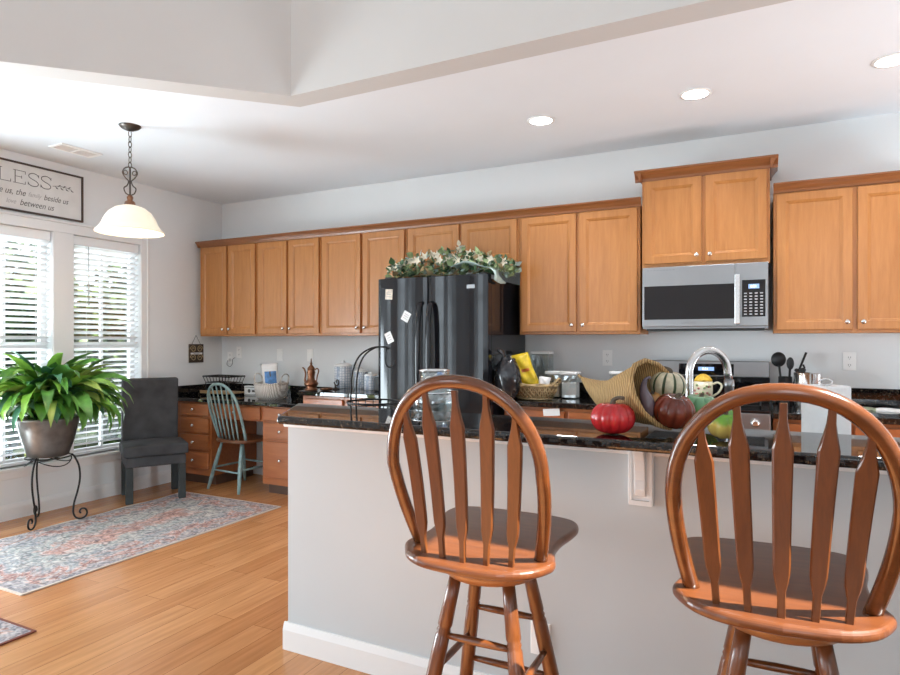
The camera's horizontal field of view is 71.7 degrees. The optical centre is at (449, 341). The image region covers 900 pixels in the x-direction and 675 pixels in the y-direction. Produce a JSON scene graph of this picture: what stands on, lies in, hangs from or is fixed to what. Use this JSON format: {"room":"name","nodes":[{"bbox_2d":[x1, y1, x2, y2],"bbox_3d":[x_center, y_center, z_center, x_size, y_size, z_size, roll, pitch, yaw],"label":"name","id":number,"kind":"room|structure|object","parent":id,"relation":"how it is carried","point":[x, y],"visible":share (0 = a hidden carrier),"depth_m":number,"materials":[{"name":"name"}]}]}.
{"room":"kitchen","nodes":[
{"label":"kitchen","id":0,"kind":"room"},
{"bbox_2d":[0,149,221,505],"bbox_3d":[-4.449,-1.326,2.455,0.140,5.300,9.000,0,0,27],"label":"wall","id":1,"kind":"structure","parent":0,"point":[174,257],"depth_m":5.78,"materials":[{"name":"paint"}]},
{"bbox_2d":[0,240,45,463],"bbox_3d":[-3.356,0.036,4.675,0.040,1.805,0.610,0,0,27],"label":"window","id":2,"kind":"structure","parent":1,"relation":"in","point":[2,459],"depth_m":4.77,"materials":[{"name":"paint"}]},
{"bbox_2d":[0,224,49,467],"bbox_3d":[-3.297,0.034,4.646,0.072,1.796,0.594,0,0,27],"label":"window blind","id":3,"kind":"object","parent":2,"relation":"attached to","point":[39,237],"visible":0.66,"depth_m":4.74,"materials":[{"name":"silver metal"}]},
{"bbox_2d":[0,157,83,222],"bbox_3d":[-3.299,-1.162,4.552,0.021,0.372,1.261,0,0,27],"label":"wall sign","id":4,"kind":"object","parent":1,"relation":"attached to","point":[24,187],"visible":1,"depth_m":4.82,"materials":[{"name":"grey wood"}]},
{"bbox_2d":[0,449,120,480],"bbox_3d":[-3.107,0.982,4.983,0.125,0.085,1.574,0,0,27],"label":"trim","id":5,"kind":"structure","parent":1,"relation":"attached to","point":[15,472],"depth_m":4.93,"materials":[{"name":"paint"}]},
{"bbox_2d":[0,210,148,460],"bbox_3d":[-3.086,-0.009,4.972,0.024,1.905,1.574,0,0,27],"label":"trim","id":6,"kind":"structure","parent":1,"relation":"attached to","point":[63,233],"depth_m":4.99,"materials":[{"name":"paint"}]},
{"bbox_2d":[0,470,170,521],"bbox_3d":[-3.096,1.266,4.961,0.015,0.115,2.055,0,0,27],"label":"baseboard","id":7,"kind":"structure","parent":1,"relation":"attached to","point":[52,502],"depth_m":5.08,"materials":[{"name":"paint"}]},
{"bbox_2d":[74,253,133,451],"bbox_3d":[-3.007,0.036,5.366,0.040,1.805,0.610,0,0,27],"label":"window","id":8,"kind":"structure","parent":1,"relation":"in","point":[101,445],"depth_m":5.41,"materials":[{"name":"paint"}]},
{"bbox_2d":[74,235,137,455],"bbox_3d":[-2.949,0.034,5.337,0.072,1.796,0.594,0,0,27],"label":"window blind","id":9,"kind":"object","parent":8,"relation":"attached to","point":[80,243],"visible":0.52,"depth_m":5.33,"materials":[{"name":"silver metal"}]},
{"bbox_2d":[189,336,202,362],"bbox_3d":[-2.499,0.072,6.137,0.016,0.271,0.172,0,0,27],"label":"wall plaque","id":10,"kind":"object","parent":1,"relation":"attached to","point":[195,350],"visible":1,"depth_m":6.12,"materials":[{"name":"brown wood"}]},
{"bbox_2d":[178,383,221,395],"bbox_3d":[-2.487,0.474,6.157,0.020,0.100,0.618,0,0,27],"label":"backsplash","id":11,"kind":"structure","parent":1,"relation":"attached to","point":[185,390],"depth_m":6.09,"materials":[{"name":"black stone"}]},
{"bbox_2d":[0,474,370,674],"bbox_3d":[-0.995,1.384,0.710,7.920,0.120,9.320,0,0,27],"label":"floor","id":12,"kind":"structure","parent":0,"point":[215,602],"depth_m":3.07,"materials":[{"name":"brown wood"}]},
{"bbox_2d":[0,618,35,645],"bbox_3d":[-2.667,1.320,2.507,1.095,0.007,1.300,0,0,27],"label":"rug","id":13,"kind":"object","parent":12,"relation":"on","point":[10,631],"visible":1,"depth_m":2.83,"materials":[{"name":"fabric"}]},
{"bbox_2d":[23,453,87,530],"bbox_3d":[-2.969,1.069,4.545,0.431,0.494,0.404,0,0,27],"label":"plant stand","id":14,"kind":"object","parent":12,"relation":"on","point":[35,508],"visible":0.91,"depth_m":4.57,"materials":[{"name":"metal"}]},
{"bbox_2d":[0,347,133,458],"bbox_3d":[-2.796,0.433,4.513,0.896,0.798,1.114,0,0,27],"label":"potted plant","id":15,"kind":"object","parent":14,"relation":"on","point":[50,396],"visible":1,"depth_m":4.38,"materials":[{"name":"green plant"}]},
{"bbox_2d":[0,492,280,595],"bbox_3d":[-2.284,1.320,4.358,1.112,0.007,1.950,0,0,27],"label":"rug","id":16,"kind":"object","parent":12,"relation":"on","point":[39,559],"visible":0.99,"depth_m":4.21,"materials":[{"name":"multicoloured fabric"}]},
{"bbox_2d":[119,377,188,504],"bbox_3d":[-2.534,0.818,5.315,0.490,0.997,0.488,0,0,-32],"label":"chair","id":17,"kind":"object","parent":12,"relation":"on","point":[149,427],"visible":0.98,"depth_m":5.37,"materials":[{"name":"grey fabric"}]},
{"bbox_2d":[119,437,188,457],"bbox_3d":[-2.509,0.882,5.276,0.490,0.111,0.395,0,0,-32],"label":"seat cushion","id":18,"kind":"object","parent":17,"relation":"on","point":[129,447],"depth_m":5.15,"materials":[{"name":"grey fabric"}]},
{"bbox_2d":[178,401,256,484],"bbox_3d":[-2.279,0.941,6.037,0.480,0.767,0.614,0,0,27],"label":"pedestal","id":19,"kind":"object","parent":12,"relation":"on","point":[195,424],"visible":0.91,"depth_m":5.81,"materials":[{"name":"brown wood"}]},
{"bbox_2d":[178,383,329,421],"bbox_3d":[-1.811,0.561,5.809,1.541,0.275,0.628,0,0,27],"label":"countertop","id":20,"kind":"structure","parent":19,"relation":"on","point":[190,393],"depth_m":5.66,"materials":[{"name":"black stone"}]},
{"bbox_2d":[200,375,244,394],"bbox_3d":[-2.211,0.427,6.077,0.380,0.192,0.235,0,0,27],"label":"wire basket","id":21,"kind":"object","parent":20,"relation":"on","point":[203,376],"visible":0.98,"depth_m":6.04,"materials":[{"name":"metal"}]},
{"bbox_2d":[200,390,243,393],"bbox_3d":[-2.211,0.487,6.077,0.380,0.028,0.235,0,0,27],"label":"shelf","id":22,"kind":"object","parent":21,"relation":"attached to","point":[201,391],"depth_m":6.00,"materials":[{"name":"beige wood"}]},
{"bbox_2d":[244,385,255,395],"bbox_3d":[-1.912,0.477,6.046,0.170,0.092,0.061,0,0,27],"label":"tin box","id":23,"kind":"object","parent":20,"relation":"on","point":[248,390],"visible":0.66,"depth_m":6.03,"materials":[{"name":"white metal"}]},
{"bbox_2d":[253,373,288,399],"bbox_3d":[-1.636,0.406,5.706,0.316,0.234,0.316,0,0,-19],"label":"basket","id":24,"kind":"object","parent":20,"relation":"on","point":[263,391],"visible":0.92,"depth_m":5.59,"materials":[{"name":"wicker"}]},
{"bbox_2d":[260,363,278,383],"bbox_3d":[-1.642,0.345,5.703,0.198,0.299,0.050,0,0,7],"label":"snack bag","id":25,"kind":"object","parent":24,"relation":"in","point":[269,370],"visible":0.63,"depth_m":5.69,"materials":[{"name":"plastic"}]},
{"bbox_2d":[207,383,262,494],"bbox_3d":[-1.907,0.843,5.642,0.436,0.968,0.487,0,0,32],"label":"chair","id":26,"kind":"object","parent":12,"relation":"on","point":[243,438],"visible":0.88,"depth_m":5.52,"materials":[{"name":"teal paint"}]},
{"bbox_2d":[263,406,290,494],"bbox_3d":[-1.317,0.941,5.559,0.433,0.767,0.628,0,0,27],"label":"pedestal","id":27,"kind":"object","parent":12,"relation":"on","point":[275,435],"visible":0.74,"depth_m":5.34,"materials":[{"name":"brown wood"}]},
{"bbox_2d":[303,395,378,407],"bbox_3d":[-0.726,0.886,5.261,0.864,0.876,0.628,0,0,27],"label":"base cabinet","id":28,"kind":"object","parent":12,"relation":"on","point":[340,401],"visible":0.09,"depth_m":5.07,"materials":[{"name":"brown wood"}]},
{"bbox_2d":[298,386,378,398],"bbox_3d":[-0.725,0.429,5.261,0.887,0.038,0.628,0,0,27],"label":"countertop","id":29,"kind":"structure","parent":28,"relation":"on","point":[342,392],"depth_m":5.05,"materials":[{"name":"black stone"}]},
{"bbox_2d":[302,359,318,390],"bbox_3d":[-1.167,0.275,5.217,0.128,0.268,0.133,0,0,-19],"label":"coffee pot","id":30,"kind":"object","parent":29,"relation":"on","point":[310,383],"visible":1,"depth_m":5.18,"materials":[{"name":"orange metal"}]},
{"bbox_2d":[334,360,351,387],"bbox_3d":[-0.948,0.288,5.537,0.161,0.242,0.161,0,0,27],"label":"canister","id":31,"kind":"object","parent":29,"relation":"on","point":[342,371],"visible":0.92,"depth_m":5.47,"materials":[{"name":"white ceramic"}]},
{"bbox_2d":[354,367,367,388],"bbox_3d":[-0.779,0.317,5.452,0.124,0.183,0.124,0,0,27],"label":"canister","id":32,"kind":"object","parent":29,"relation":"on","point":[360,383],"visible":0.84,"depth_m":5.40,"materials":[{"name":"white ceramic"}]},
{"bbox_2d":[364,372,376,390],"bbox_3d":[-0.668,0.331,5.250,0.113,0.155,0.113,0,0,27],"label":"canister","id":33,"kind":"object","parent":29,"relation":"on","point":[368,378],"visible":0.91,"depth_m":5.20,"materials":[{"name":"white plastic"}]},
{"bbox_2d":[379,272,524,414],"bbox_3d":[0.011,0.422,4.738,0.891,1.804,0.843,0,0,27],"label":"refrigerator","id":34,"kind":"object","parent":12,"relation":"on","point":[458,324],"visible":0.56,"depth_m":4.40,"materials":[{"name":"black metal"}]},
{"bbox_2d":[385,240,521,283],"bbox_3d":[0.000,-0.570,4.593,1.067,0.332,0.377,0,0,27],"label":"garland","id":35,"kind":"object","parent":34,"relation":"on","point":[496,264],"visible":0.99,"depth_m":4.50,"materials":[{"name":"teal plant"}]},
{"bbox_2d":[387,374,578,674],"bbox_3d":[0.118,0.703,1.758,0.480,1.248,0.598,0,0,26],"label":"bar stool","id":36,"kind":"object","parent":12,"relation":"on","point":[486,545],"visible":1,"depth_m":1.57,"materials":[{"name":"brown wood"}]},
{"bbox_2d":[504,406,591,419],"bbox_3d":[0.907,0.886,4.436,0.905,0.876,0.628,0,0,27],"label":"base cabinet","id":37,"kind":"object","parent":12,"relation":"on","point":[583,414],"visible":0.03,"depth_m":4.20,"materials":[{"name":"brown wood"}]},
{"bbox_2d":[543,408,559,415],"bbox_3d":[0.688,0.480,4.225,0.120,0.057,0.002,0,0,27],"label":"note","id":38,"kind":"object","parent":37,"relation":"attached to","point":[546,412],"visible":1,"depth_m":4.22,"materials":[{"name":"white paper"}]},
{"bbox_2d":[514,381,595,409],"bbox_3d":[0.905,0.378,4.438,0.919,0.138,0.628,0,0,27],"label":"countertop","id":39,"kind":"structure","parent":37,"relation":"on","point":[584,401],"depth_m":4.26,"materials":[{"name":"black stone"}]},
{"bbox_2d":[495,349,520,398],"bbox_3d":[0.404,0.229,4.307,0.177,0.359,0.164,0,0,27],"label":"vase","id":40,"kind":"object","parent":39,"relation":"on","point":[507,373],"visible":0.79,"depth_m":4.25,"materials":[{"name":"glass"}]},
{"bbox_2d":[516,378,561,399],"bbox_3d":[0.600,0.331,4.414,0.373,0.157,0.258,0,0,27],"label":"wicker basket","id":41,"kind":"object","parent":39,"relation":"on","point":[527,391],"visible":0.73,"depth_m":4.31,"materials":[{"name":"beige wicker"}]},
{"bbox_2d":[510,352,538,383],"bbox_3d":[0.528,0.216,4.413,0.249,0.286,0.084,0,0,12],"label":"snack bag","id":42,"kind":"object","parent":41,"relation":"in","point":[528,375],"visible":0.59,"depth_m":4.38,"materials":[{"name":"yellow plastic"}]},
{"bbox_2d":[539,376,550,383],"bbox_3d":[0.656,0.301,4.354,0.067,0.116,0.075,0,0,-39],"label":"snack bag","id":43,"kind":"object","parent":41,"relation":"in","point":[542,380],"visible":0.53,"depth_m":4.34,"materials":[{"name":"white plastic"}]},
{"bbox_2d":[545,370,561,396],"bbox_3d":[0.772,0.313,4.596,0.114,0.192,0.116,0,0,27],"label":"storage container","id":44,"kind":"object","parent":39,"relation":"on","point":[559,389],"visible":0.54,"depth_m":4.54,"materials":[{"name":"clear plastic"}]},
{"bbox_2d":[560,371,580,397],"bbox_3d":[0.872,0.313,4.506,0.121,0.192,0.116,0,0,27],"label":"storage container","id":45,"kind":"object","parent":39,"relation":"on","point":[569,389],"visible":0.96,"depth_m":4.46,"materials":[{"name":"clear plastic"}]},
{"bbox_2d":[654,360,770,429],"bbox_3d":[1.635,0.718,4.008,0.755,1.172,0.703,0,0,27],"label":"range","id":46,"kind":"object","parent":12,"relation":"on","point":[756,415],"visible":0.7,"depth_m":4.15,"materials":[{"name":"silver metal"}]},
{"bbox_2d":[694,374,722,396],"bbox_3d":[1.665,0.294,4.054,0.129,0.168,0.166,0,0,-34],"label":"mug","id":47,"kind":"object","parent":46,"relation":"on","point":[703,383],"visible":0.77,"depth_m":4.03,"materials":[{"name":"beige ceramic"}]},
{"bbox_2d":[741,402,770,413],"bbox_3d":[1.634,0.409,4.006,0.755,0.020,0.565,0,0,27],"label":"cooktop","id":48,"kind":"object","parent":46,"relation":"in","point":[758,407],"depth_m":3.66,"materials":[{"name":"black glass"}]},
{"bbox_2d":[665,383,899,674],"bbox_3d":[0.751,0.703,1.445,0.447,1.248,0.590,0,0,24],"label":"bar stool","id":49,"kind":"object","parent":12,"relation":"on","point":[816,597],"visible":1,"depth_m":1.24,"materials":[{"name":"brown wood"}]},
{"bbox_2d":[772,418,899,437],"bbox_3d":[2.700,0.886,3.530,1.548,0.876,0.628,0,0,27],"label":"base cabinet","id":50,"kind":"object","parent":12,"relation":"on","point":[794,425],"visible":0.06,"depth_m":3.47,"materials":[{"name":"brown wood"}]},
{"bbox_2d":[771,388,899,424],"bbox_3d":[2.698,0.371,3.532,1.552,0.154,0.628,0,0,27],"label":"countertop","id":51,"kind":"structure","parent":50,"relation":"on","point":[865,397],"depth_m":3.85,"materials":[{"name":"black stone"}]},
{"bbox_2d":[778,376,791,405],"bbox_3d":[2.140,0.317,3.977,0.080,0.185,0.080,0,0,27],"label":"utensil crock","id":52,"kind":"object","parent":51,"relation":"on","point":[784,379],"visible":0.44,"depth_m":3.94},
{"bbox_2d":[771,352,785,376],"bbox_3d":[2.110,0.231,4.002,0.087,0.327,0.030,0,0,27],"label":"utensil","id":53,"kind":"object","parent":52,"relation":"in","point":[778,359],"visible":0.92,"depth_m":3.99,"materials":[{"name":"black plastic"}]},
{"bbox_2d":[786,357,793,376],"bbox_3d":[2.158,0.247,3.951,0.043,0.295,0.020,0,0,27],"label":"utensil","id":54,"kind":"object","parent":52,"relation":"in","point":[790,362],"visible":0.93,"depth_m":3.95,"materials":[{"name":"black plastic"}]},
{"bbox_2d":[794,364,810,406],"bbox_3d":[2.203,0.275,3.895,0.096,0.267,0.096,0,0,27],"label":"steel canister","id":55,"kind":"object","parent":51,"relation":"on","point":[800,376],"visible":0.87,"depth_m":3.87,"materials":[{"name":"silver metal"}]},
{"bbox_2d":[811,373,821,383],"bbox_3d":[2.298,0.304,3.920,0.074,0.209,0.074,0,0,27],"label":"steel canister","id":56,"kind":"object","parent":51,"relation":"on","point":[815,377],"visible":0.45,"depth_m":3.89,"materials":[{"name":"silver metal"}]},
{"bbox_2d":[864,407,899,412],"bbox_3d":[2.542,0.405,3.719,0.290,0.008,0.200,0,0,34],"label":"magazine","id":57,"kind":"object","parent":51,"relation":"on","point":[894,410],"visible":0.64,"depth_m":3.67,"materials":[{"name":"white paper"}]},
{"bbox_3d":[1.158,0.886,2.222,3.680,0.876,0.597,0,0,27],"label":"cabinet","id":58,"kind":"object","parent":12,"relation":"on","visible":0},
{"bbox_3d":[1.165,0.429,2.236,3.720,0.038,0.628,0,0,27],"label":"countertop","id":59,"kind":"structure","parent":58,"relation":"on","visible":0},
{"bbox_2d":[346,346,399,408],"bbox_3d":[-0.361,0.212,2.966,0.265,0.381,0.265,0,0,27],"label":"hanger","id":60,"kind":"object","parent":59,"relation":"on","point":[349,402],"visible":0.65,"depth_m":3.00,"materials":[{"name":"metal"}]},
{"bbox_2d":[346,398,399,408],"bbox_3d":[-0.361,0.343,2.966,0.265,0.119,0.265,0,0,27],"label":"wire bowl","id":61,"kind":"object","parent":60,"relation":"on","point":[350,402],"depth_m":3.02,"materials":[{"name":"metal"}]},
{"bbox_2d":[428,389,450,394],"bbox_3d":[-0.070,0.315,2.786,0.214,0.189,0.214,0,0,27],"label":"glass bowl","id":62,"kind":"object","parent":59,"relation":"on","point":[446,389],"visible":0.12,"depth_m":2.69,"materials":[{"name":"clear glass"}]},
{"bbox_2d":[419,369,449,371],"bbox_3d":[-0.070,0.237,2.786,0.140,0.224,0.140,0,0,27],"label":"lid","id":63,"kind":"object","parent":62,"relation":"in","point":[420,370],"visible":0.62,"depth_m":2.74,"materials":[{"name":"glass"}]},
{"bbox_2d":[426,372,445,400],"bbox_3d":[-0.062,0.200,2.776,0.102,0.131,0.093,0,0,27],"label":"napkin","id":64,"kind":"object","parent":63,"relation":"in","point":[432,397],"visible":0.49,"depth_m":2.75,"materials":[{"name":"white paper"}]},
{"bbox_2d":[685,347,734,395],"bbox_3d":[0.908,0.213,2.154,0.213,0.392,0.094,0,0,-10],"label":"kitchen faucet","id":65,"kind":"object","parent":59,"relation":"on","point":[689,371],"visible":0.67,"depth_m":2.16,"materials":[{"name":"silver metal"}]},
{"bbox_2d":[801,378,850,434],"bbox_3d":[1.212,0.264,2.009,0.156,0.292,0.155,0,0,27],"label":"canister","id":66,"kind":"object","parent":59,"relation":"on","point":[813,417],"visible":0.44,"depth_m":1.96,"materials":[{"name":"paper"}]},
{"bbox_2d":[0,0,791,106],"bbox_3d":[-0.450,-2.626,2.436,8.151,2.700,1.813,0,0,7],"label":"wall header","id":67,"kind":"structure","parent":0,"point":[298,53],"depth_m":2.98,"materials":[{"name":"paint"}]},
{"bbox_2d":[0,0,899,203],"bbox_3d":[-0.043,-1.476,2.594,7.600,0.120,4.778,0,0,27],"label":"ceiling","id":68,"kind":"structure","parent":0,"point":[792,63],"depth_m":3.82,"materials":[{"name":"paint"}]},
{"bbox_2d":[48,143,102,157],"bbox_3d":[-2.763,-1.411,4.606,0.160,0.010,0.310,0,0,27],"label":"ceiling vent","id":69,"kind":"object","parent":68,"relation":"in","point":[60,146],"visible":1,"depth_m":4.59,"materials":[{"name":"white plastic"}]},
{"bbox_2d":[94,122,164,237],"bbox_3d":[-2.102,-1.064,4.092,0.416,0.704,0.416,0,0,27],"label":"pendant light","id":70,"kind":"object","parent":68,"relation":"hanging from","point":[129,220],"visible":1,"depth_m":4.05,"materials":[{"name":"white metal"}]},
{"bbox_2d":[527,115,554,125],"bbox_3d":[0.582,-1.412,3.982,0.176,0.008,0.176,0,0,27],"label":"recessed light","id":71,"kind":"object","parent":68,"relation":"in","point":[540,120],"visible":1,"depth_m":3.98,"materials":[{"name":"white glass"}]},
{"bbox_2d":[679,87,711,99],"bbox_3d":[1.401,-1.412,3.555,0.176,0.008,0.176,0,0,27],"label":"recessed light","id":72,"kind":"object","parent":68,"relation":"in","point":[694,93],"visible":1,"depth_m":3.55,"materials":[{"name":"white glass"}]},
{"bbox_2d":[871,52,899,68],"bbox_3d":[2.220,-1.412,3.130,0.176,0.008,0.176,0,0,27],"label":"recessed light","id":73,"kind":"object","parent":68,"relation":"in","point":[890,60],"visible":1,"depth_m":3.14,"materials":[{"name":"white plastic"}]},
{"bbox_2d":[222,112,899,474],"bbox_3d":[1.066,-1.326,4.789,7.880,5.300,0.140,0,0,27],"label":"wall","id":74,"kind":"structure","parent":0,"point":[870,144],"depth_m":4.71,"materials":[{"name":"paint"}]},
{"bbox_2d":[200,243,257,336],"bbox_3d":[-2.053,-0.491,6.071,0.744,0.880,0.380,0,0,27],"label":"upper cabinet","id":75,"kind":"object","parent":74,"relation":"attached to","point":[228,274],"visible":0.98,"depth_m":5.92,"materials":[{"name":"brown wood"}]},
{"bbox_2d":[195,197,640,247],"bbox_3d":[-0.531,-0.945,5.305,4.240,0.057,0.372,0,0,27],"label":"crown molding","id":76,"kind":"structure","parent":75,"relation":"attached to","point":[633,201],"depth_m":4.89,"materials":[{"name":"brown wood"}]},
{"bbox_2d":[222,383,329,395],"bbox_3d":[-1.664,0.474,6.076,1.520,0.100,0.020,0,0,27],"label":"backsplash","id":77,"kind":"structure","parent":74,"relation":"attached to","point":[293,390],"depth_m":6.01,"materials":[{"name":"black stone"}]},
{"bbox_2d":[258,237,321,335],"bbox_3d":[-1.390,-0.491,5.736,0.739,0.880,0.380,0,0,27],"label":"upper cabinet","id":78,"kind":"object","parent":74,"relation":"attached to","point":[289,271],"visible":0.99,"depth_m":5.58,"materials":[{"name":"brown wood"}]},
{"bbox_2d":[322,228,422,335],"bbox_3d":[-0.671,-0.491,5.373,0.867,0.880,0.380,0,0,27],"label":"upper cabinet","id":79,"kind":"object","parent":74,"relation":"attached to","point":[353,265],"visible":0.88,"depth_m":5.25,"materials":[{"name":"brown wood"}]},
{"bbox_2d":[408,218,519,273],"bbox_3d":[0.148,-0.753,4.959,0.965,0.355,0.380,0,0,27],"label":"upper cabinet","id":80,"kind":"object","parent":74,"relation":"attached to","point":[502,237],"visible":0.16,"depth_m":4.79,"materials":[{"name":"brown wood"}]},
{"bbox_2d":[550,381,589,395],"bbox_3d":[1.042,0.359,4.709,0.919,0.101,0.020,0,0,27],"label":"backsplash","id":81,"kind":"structure","parent":74,"relation":"attached to","point":[582,391],"depth_m":4.72,"materials":[{"name":"black stone"}]},
{"bbox_2d":[520,206,647,334],"bbox_3d":[0.967,-0.491,4.545,0.866,0.880,0.380,0,0,27],"label":"upper cabinet","id":82,"kind":"object","parent":74,"relation":"attached to","point":[582,272],"visible":0.98,"depth_m":4.39,"materials":[{"name":"brown wood"}]},
{"bbox_2d":[603,350,611,365],"bbox_3d":[1.175,0.123,4.651,0.072,0.116,0.008,0,0,27],"label":"wall plate","id":83,"kind":"object","parent":74,"relation":"attached to","point":[607,354],"visible":1,"depth_m":4.65,"materials":[{"name":"white plastic"}]},
{"bbox_2d":[642,168,769,268],"bbox_3d":[1.706,-0.793,4.164,0.768,0.605,0.394,0,0,27],"label":"upper cabinet","id":84,"kind":"object","parent":74,"relation":"attached to","point":[723,218],"visible":0.98,"depth_m":4.01,"materials":[{"name":"brown wood"}]},
{"bbox_2d":[643,262,767,330],"bbox_3d":[1.697,-0.281,4.143,0.747,0.418,0.436,0,0,27],"label":"microwave","id":85,"kind":"object","parent":84,"relation":"attached to","point":[734,296],"visible":1,"depth_m":3.98,"materials":[{"name":"silver metal"}]},
{"bbox_2d":[634,154,778,183],"bbox_3d":[1.706,-1.109,4.165,0.862,0.071,0.389,0,0,27],"label":"crown molding","id":86,"kind":"structure","parent":84,"relation":"attached to","point":[767,161],"depth_m":4.00,"materials":[{"name":"brown wood"}]},
{"bbox_2d":[771,388,899,407],"bbox_3d":[2.835,0.352,3.803,1.552,0.116,0.020,0,0,27],"label":"backsplash","id":87,"kind":"structure","parent":74,"relation":"attached to","point":[865,397],"depth_m":3.88,"materials":[{"name":"black stone"}]},
{"bbox_2d":[773,182,899,333],"bbox_3d":[2.461,-0.491,3.791,0.879,0.880,0.380,0,0,27],"label":"upper cabinet","id":88,"kind":"object","parent":74,"relation":"attached to","point":[836,251],"visible":1,"depth_m":3.70,"materials":[{"name":"brown wood"}]},
{"bbox_2d":[773,170,899,193],"bbox_3d":[2.399,-0.945,3.640,0.904,0.057,0.042,0,0,27],"label":"crown molding","id":89,"kind":"structure","parent":88,"relation":"attached to","point":[889,176],"depth_m":3.69,"materials":[{"name":"brown wood"}]},
{"bbox_2d":[843,352,855,370],"bbox_3d":[2.540,0.127,3.961,0.072,0.116,0.008,0,0,27],"label":"wall plate","id":90,"kind":"object","parent":74,"relation":"attached to","point":[849,358],"visible":1,"depth_m":3.96,"materials":[{"name":"white plastic"}]},
{"bbox_2d":[288,427,899,674],"bbox_3d":[0.992,0.820,1.902,3.728,1.008,0.120,0,0,27],"label":"wall","id":91,"kind":"structure","parent":0,"point":[611,607],"depth_m":2.13,"materials":[{"name":"paint"}]},
{"bbox_2d":[283,621,489,674],"bbox_3d":[0.981,1.266,1.898,3.744,0.115,0.136,0,0,27],"label":"baseboard","id":92,"kind":"structure","parent":91,"relation":"attached to","point":[369,658],"depth_m":2.52,"materials":[{"name":"paint"}]},
{"bbox_2d":[531,620,549,654],"bbox_3d":[0.315,1.036,2.172,0.072,0.116,0.008,0,0,27],"label":"wall plate","id":93,"kind":"object","parent":91,"relation":"attached to","point":[534,647],"visible":0.27,"depth_m":2.18,"materials":[{"name":"white plastic"}]},
{"bbox_2d":[284,424,887,474],"bbox_3d":[0.982,0.343,1.898,3.742,0.049,0.136,0,0,27],"label":"trim","id":94,"kind":"structure","parent":91,"relation":"attached to","point":[285,425],"depth_m":2.10,"materials":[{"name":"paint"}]},
{"bbox_2d":[277,403,899,470],"bbox_3d":[0.928,0.300,1.816,3.864,0.032,0.428,0,0,27],"label":"countertop","id":95,"kind":"structure","parent":91,"relation":"on","point":[552,431],"depth_m":1.95,"materials":[{"name":"black stone"}]},
{"bbox_2d":[591,396,635,433],"bbox_3d":[0.501,0.224,1.920,0.135,0.115,0.135,0,0,27],"label":"pumpkin","id":96,"kind":"object","parent":95,"relation":"on","point":[612,417],"visible":1,"depth_m":1.87,"materials":[{"name":"red food"}]},
{"bbox_2d":[578,358,672,429],"bbox_3d":[0.542,0.163,2.048,0.408,0.220,0.234,0,0,42],"label":"cornucopia","id":97,"kind":"object","parent":95,"relation":"on","point":[627,383],"visible":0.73,"depth_m":1.99,"materials":[{"name":"wicker"}]},
{"bbox_2d":[640,376,654,416],"bbox_3d":[0.610,0.171,1.927,0.047,0.129,0.042,0,0,27],"label":"gourd","id":98,"kind":"object","parent":97,"relation":"on","point":[647,401],"visible":0.89,"depth_m":1.92,"materials":[{"name":"purple food"}]},
{"bbox_2d":[650,366,686,394],"bbox_3d":[0.710,0.134,2.029,0.116,0.107,0.114,0,0,-39],"label":"pumpkin","id":99,"kind":"object","parent":97,"relation":"on","point":[662,383],"visible":0.73,"depth_m":1.99,"materials":[{"name":"white food"}]},
{"bbox_2d":[653,393,695,428],"bbox_3d":[0.684,0.210,1.901,0.123,0.109,0.122,0,0,-39],"label":"pumpkin","id":100,"kind":"object","parent":95,"relation":"on","point":[672,410],"visible":0.96,"depth_m":1.86,"materials":[{"name":"brown food"}]},
{"bbox_2d":[686,393,714,411],"bbox_3d":[0.809,0.219,2.014,0.125,0.106,0.126,0,0,-45],"label":"gourd","id":101,"kind":"object","parent":95,"relation":"on","point":[699,400],"visible":0.36,"depth_m":1.98,"materials":[{"name":"green food"}]},
{"bbox_2d":[707,410,732,438],"bbox_3d":[0.792,0.237,1.800,0.095,0.088,0.096,0,0,-37],"label":"gourd","id":102,"kind":"object","parent":95,"relation":"on","point":[721,427],"visible":0.53,"depth_m":1.77,"materials":[{"name":"yellow food"}]},
{"bbox_2d":[628,451,653,506],"bbox_3d":[0.606,0.422,1.989,0.079,0.209,0.072,0,0,27],"label":"corbel","id":103,"kind":"object","parent":91,"relation":"attached to","point":[640,464],"visible":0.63,"depth_m":1.99,"materials":[{"name":"paint"}]},
{"label":"outside","id":104,"kind":"structure","parent":0,"visible":0},
{"bbox_2d":[5,414,112,459],"bbox_3d":[-10.034,1.749,6.957,13.830,0.150,22.000,0,0,27],"label":"ground","id":105,"kind":"structure","parent":104,"point":[78,430],"depth_m":10.43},
{"bbox_2d":[5,236,87,307],"bbox_3d":[-9.118,-0.383,11.320,4.614,4.171,4.625,0,0,-20],"label":"tree","id":106,"kind":"object","parent":105,"relation":"on","point":[7,272],"visible":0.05,"depth_m":11.46,"materials":[{"name":"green plant"}]},
{"bbox_2d":[5,278,92,458],"bbox_3d":[-5.811,0.380,7.330,2.845,2.719,2.676,0,0,-30],"label":"tree","id":107,"kind":"object","parent":105,"relation":"on","point":[15,285],"visible":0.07,"depth_m":7.33,"materials":[{"name":"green plant"}]},
{"bbox_2d":[74,287,126,444],"bbox_3d":[-4.934,0.420,10.011,2.912,2.562,2.936,0,0,-2],"label":"tree","id":108,"kind":"object","parent":105,"relation":"on","point":[88,307],"visible":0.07,"depth_m":9.15,"materials":[{"name":"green plant"}]},
{"bbox_2d":[74,262,126,311],"bbox_3d":[-7.220,-0.230,15.742,4.888,3.911,4.818,0,0,-20],"label":"tree","id":109,"kind":"object","parent":105,"relation":"on","point":[126,262],"visible":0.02,"depth_m":14.45,"materials":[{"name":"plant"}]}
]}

